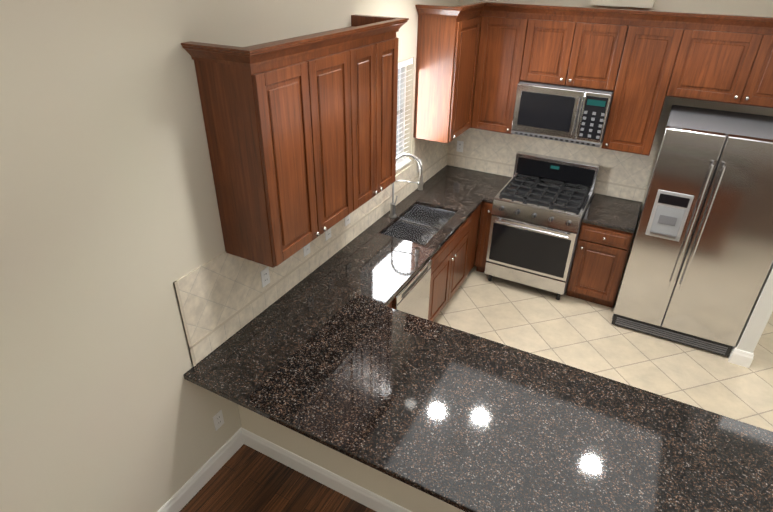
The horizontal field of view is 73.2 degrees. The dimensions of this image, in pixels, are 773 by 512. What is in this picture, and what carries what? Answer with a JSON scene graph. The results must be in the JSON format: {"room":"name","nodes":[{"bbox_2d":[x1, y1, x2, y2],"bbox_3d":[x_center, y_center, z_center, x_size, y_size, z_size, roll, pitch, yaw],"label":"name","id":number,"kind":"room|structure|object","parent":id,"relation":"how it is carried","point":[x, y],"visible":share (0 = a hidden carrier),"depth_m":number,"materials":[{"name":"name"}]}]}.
{"room":"kitchen","nodes":[
{"label":"kitchen","id":0,"kind":"room"},
{"bbox_2d":[0,0,458,511],"bbox_3d":[-0.284,-0.739,3.848,0.120,3.020,10.100,16,33,24],"label":"wall","id":1,"kind":"structure","parent":0,"point":[110,228],"depth_m":2.20,"materials":[{"name":"paint"}]},
{"bbox_2d":[157,427,244,511],"bbox_3d":[-1.776,1.951,2.063,0.016,0.135,3.540,16,33,24],"label":"baseboard","id":2,"kind":"structure","parent":1,"relation":"attached to","point":[190,488],"depth_m":3.14,"materials":[{"name":"white wood"}]},
{"bbox_2d":[213,410,223,430],"bbox_3d":[-1.016,0.995,3.150,0.008,0.116,0.072,16,33,24],"label":"outlet","id":3,"kind":"object","parent":1,"relation":"attached to","point":[218,419],"visible":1,"depth_m":3.15,"materials":[{"name":"white plastic"}]},
{"bbox_2d":[185,22,360,267],"bbox_3d":[-0.521,-0.623,2.814,0.348,1.075,0.832,16,33,24],"label":"upper cabinet","id":4,"kind":"object","parent":1,"relation":"attached to","point":[301,131],"depth_m":2.59,"materials":[{"name":"brown wood"}]},
{"bbox_2d":[173,138,448,366],"bbox_3d":[-0.197,-0.432,4.062,0.011,0.563,3.600,16,33,24],"label":"tile backsplash","id":5,"kind":"structure","parent":1,"relation":"attached to","point":[223,297],"depth_m":3.12,"materials":[{"name":"beige tile"}]},
{"bbox_2d":[260,267,269,287],"bbox_3d":[-0.742,0.130,3.191,0.008,0.116,0.072,16,33,24],"label":"outlet","id":6,"kind":"object","parent":5,"relation":"attached to","point":[265,278],"visible":1,"depth_m":3.19,"materials":[{"name":"white plastic"}]},
{"bbox_2d":[303,243,309,256],"bbox_3d":[-0.539,-0.059,3.520,0.008,0.116,0.072,16,33,24],"label":"outlet","id":7,"kind":"object","parent":5,"relation":"attached to","point":[306,249],"visible":0.69,"depth_m":3.52,"materials":[{"name":"white plastic"}]},
{"bbox_2d":[325,228,330,240],"bbox_3d":[-0.416,-0.173,3.719,0.008,0.116,0.072,16,33,24],"label":"outlet","id":8,"kind":"object","parent":5,"relation":"attached to","point":[327,234],"visible":0.67,"depth_m":3.72,"materials":[{"name":"white plastic"}]},
{"bbox_2d":[345,214,349,225],"bbox_3d":[-0.293,-0.287,3.917,0.008,0.116,0.072,16,33,24],"label":"outlet","id":9,"kind":"object","parent":5,"relation":"attached to","point":[347,220],"visible":0.62,"depth_m":3.92,"materials":[{"name":"white plastic"}]},
{"bbox_2d":[351,14,400,205],"bbox_3d":[-0.232,-0.892,3.282,0.348,1.075,0.642,16,33,24],"label":"upper cabinet","id":10,"kind":"object","parent":1,"relation":"attached to","point":[379,42],"depth_m":3.25,"materials":[{"name":"brown wood"}]},
{"bbox_2d":[396,66,411,171],"bbox_3d":[-0.037,-1.060,4.172,0.127,0.893,0.908,16,33,24],"label":"kitchen window","id":11,"kind":"structure","parent":1,"relation":"in","point":[400,76],"depth_m":4.50,"materials":[{"name":"white"}]},
{"bbox_2d":[396,58,412,167],"bbox_3d":[-0.023,-1.063,4.161,0.056,0.875,0.898,16,33,24],"label":"window blinds","id":12,"kind":"object","parent":11,"relation":"attached to","point":[404,159],"visible":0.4,"depth_m":4.41,"materials":[{"name":"white plastic"}]},
{"bbox_2d":[413,2,488,142],"bbox_3d":[0.555,-1.590,4.500,0.411,1.075,0.545,16,33,24],"label":"upper cabinet","id":13,"kind":"object","parent":1,"relation":"attached to","point":[477,63],"depth_m":4.35,"materials":[{"name":"brown wood"}]},
{"bbox_2d":[179,444,375,511],"bbox_3d":[0.041,2.599,1.181,4.650,0.050,3.798,16,33,24],"label":"floor","id":14,"kind":"structure","parent":0,"point":[245,478],"depth_m":3.13,"materials":[{"name":"brown wood"}]},
{"bbox_2d":[238,405,460,511],"bbox_3d":[0.325,1.202,2.723,2.820,0.816,0.110,16,33,24],"label":"wall","id":15,"kind":"structure","parent":0,"point":[394,490],"depth_m":3.01,"materials":[{"name":"paint"}]},
{"bbox_2d":[241,429,411,511],"bbox_3d":[0.312,1.530,2.837,2.806,0.135,0.016,16,33,24],"label":"baseboard","id":16,"kind":"structure","parent":15,"relation":"attached to","point":[373,501],"depth_m":3.15,"materials":[{"name":"white wood"}]},
{"bbox_2d":[433,245,772,431],"bbox_3d":[2.520,0.293,5.195,4.650,0.050,6.700,16,33,24],"label":"floor","id":17,"kind":"structure","parent":0,"point":[584,335],"depth_m":4.33,"materials":[{"name":"beige tile"}]},
{"bbox_2d":[392,259,431,319],"bbox_3d":[-0.076,0.421,4.052,0.637,0.816,0.590,16,33,24],"label":"dishwasher","id":18,"kind":"object","parent":17,"relation":"on","point":[412,296],"visible":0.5,"depth_m":3.84,"materials":[{"name":"grey metal"}]},
{"bbox_2d":[387,204,480,320],"bbox_3d":[0.173,0.195,4.444,0.662,0.818,1.978,16,33,24],"label":"base cabinet","id":19,"kind":"object","parent":17,"relation":"on","point":[453,260],"visible":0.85,"depth_m":4.50,"materials":[{"name":"brown wood"}]},
{"bbox_2d":[315,281,366,300],"bbox_3d":[-0.291,0.258,3.473,0.360,0.035,0.006,16,33,24],"label":"countertop","id":20,"kind":"structure","parent":19,"relation":"on","point":[364,295],"depth_m":3.49,"materials":[{"name":"black stone"}]},
{"bbox_2d":[183,165,506,424],"bbox_3d":[0.069,-0.076,4.056,0.660,0.035,3.669,16,33,24],"label":"countertop","id":21,"kind":"structure","parent":19,"relation":"on","point":[335,352],"depth_m":3.26,"materials":[{"name":"black stone"}]},
{"bbox_2d":[389,153,423,217],"bbox_3d":[0.162,-0.572,4.297,0.282,0.578,0.104,16,33,24],"label":"faucet","id":22,"kind":"object","parent":21,"relation":"on","point":[420,183],"visible":0.88,"depth_m":4.25,"materials":[{"name":"silver metal"}]},
{"bbox_2d":[382,204,454,244],"bbox_3d":[0.286,-0.175,4.474,0.454,0.204,0.774,16,33,24],"label":"undermount sink","id":23,"kind":"object","parent":21,"relation":"in","point":[420,224],"visible":0.35,"depth_m":4.55,"materials":[{"name":"silver metal"}]},
{"bbox_2d":[487,177,511,202],"bbox_3d":[1.105,-0.643,5.053,0.085,0.035,0.669,16,33,24],"label":"countertop","id":24,"kind":"structure","parent":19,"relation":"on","point":[505,179],"depth_m":4.99,"materials":[{"name":"black stone"}]},
{"bbox_2d":[283,307,772,511],"bbox_3d":[0.713,0.844,2.494,2.189,0.035,1.080,16,33,24],"label":"countertop","id":25,"kind":"structure","parent":19,"relation":"on","point":[470,422],"depth_m":2.47,"materials":[{"name":"black stone"}]},
{"bbox_2d":[484,151,599,299],"bbox_3d":[1.450,-0.277,4.961,0.770,1.145,0.767,16,33,24],"label":"gas range","id":26,"kind":"object","parent":17,"relation":"on","point":[541,203],"visible":1,"depth_m":4.77,"materials":[{"name":"grey metal"}]},
{"bbox_2d":[475,201,633,307],"bbox_3d":[1.610,-0.129,5.036,1.325,0.818,0.666,16,33,24],"label":"base cabinet","id":27,"kind":"object","parent":17,"relation":"on","point":[599,259],"visible":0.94,"depth_m":4.64,"materials":[{"name":"brown wood"}]},
{"bbox_2d":[582,193,641,232],"bbox_3d":[2.022,-0.394,4.649,0.424,0.035,0.639,16,33,24],"label":"countertop","id":28,"kind":"structure","parent":27,"relation":"on","point":[611,212],"depth_m":4.58,"materials":[{"name":"black stone"}]},
{"bbox_2d":[611,105,772,356],"bbox_3d":[2.554,-0.211,4.226,0.920,1.768,0.886,16,33,24],"label":"refrigerator","id":29,"kind":"object","parent":17,"relation":"on","point":[699,264],"visible":1,"depth_m":3.90,"materials":[{"name":"grey metal"}]},
{"bbox_2d":[449,0,772,279],"bbox_3d":[1.998,-1.196,4.688,3.000,3.020,0.300,16,33,24],"label":"wall","id":30,"kind":"structure","parent":0,"point":[760,8],"depth_m":4.12,"materials":[{"name":"paint"}]},
{"bbox_2d":[477,2,532,133],"bbox_3d":[1.039,-1.687,4.676,0.418,1.075,0.390,16,33,24],"label":"upper cabinet","id":31,"kind":"object","parent":30,"relation":"attached to","point":[508,26],"depth_m":4.51,"materials":[{"name":"brown wood"}]},
{"bbox_2d":[449,128,659,201],"bbox_3d":[1.517,-0.977,5.039,1.920,0.563,0.011,16,33,24],"label":"tile backsplash","id":32,"kind":"structure","parent":30,"relation":"attached to","point":[625,175],"depth_m":4.95,"materials":[{"name":"beige tile"}]},
{"bbox_2d":[456,140,463,151],"bbox_3d":[0.762,-1.136,5.399,0.072,0.116,0.008,16,33,24],"label":"outlet","id":33,"kind":"object","parent":32,"relation":"attached to","point":[460,144],"visible":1,"depth_m":5.39,"materials":[{"name":"white plastic"}]},
{"bbox_2d":[521,5,588,86],"bbox_3d":[1.434,-1.794,4.398,0.448,0.600,0.348,16,33,24],"label":"upper cabinet","id":34,"kind":"object","parent":30,"relation":"attached to","point":[553,40],"depth_m":4.25,"materials":[{"name":"brown wood"}]},
{"bbox_2d":[511,81,613,146],"bbox_3d":[1.542,-1.275,4.549,0.762,0.435,0.466,16,33,24],"label":"over-the-range microwave","id":35,"kind":"object","parent":34,"relation":"attached to","point":[574,115],"visible":0.96,"depth_m":4.38,"materials":[{"name":"grey metal"}]},
{"bbox_2d":[573,8,632,93],"bbox_3d":[1.720,-1.713,4.267,0.449,0.600,0.348,16,33,24],"label":"upper cabinet","id":36,"kind":"object","parent":30,"relation":"attached to","point":[606,30],"depth_m":4.10,"materials":[{"name":"brown wood"}]},
{"bbox_2d":[601,10,692,155],"bbox_3d":[2.082,-1.406,4.221,0.377,1.075,0.348,16,33,24],"label":"upper cabinet","id":37,"kind":"object","parent":30,"relation":"attached to","point":[653,48],"depth_m":4.06,"materials":[{"name":"brown wood"}]},
{"bbox_2d":[669,13,772,105],"bbox_3d":[2.496,-1.500,3.911,0.554,0.590,0.348,16,33,24],"label":"upper cabinet","id":38,"kind":"object","parent":30,"relation":"attached to","point":[723,58],"depth_m":3.77,"materials":[{"name":"brown wood"}]},
{"bbox_2d":[753,50,772,107],"bbox_3d":[2.876,-1.393,3.738,0.555,0.590,0.348,16,33,24],"label":"upper cabinet","id":39,"kind":"object","parent":30,"relation":"attached to","point":[764,96],"depth_m":3.72,"materials":[{"name":"brown wood"}]},
{"bbox_2d":[736,264,772,352],"bbox_3d":[3.045,-0.628,3.740,0.110,3.020,0.860,16,33,24],"label":"wall","id":40,"kind":"structure","parent":0,"point":[756,323],"depth_m":3.95,"materials":[{"name":"paint"}]},
{"bbox_2d":[741,350,753,367],"bbox_3d":[3.129,0.590,4.518,0.016,0.135,1.092,16,33,24],"label":"baseboard","id":41,"kind":"structure","parent":40,"relation":"attached to","point":[746,357],"depth_m":4.11,"materials":[{"name":"white wood"}]}
]}

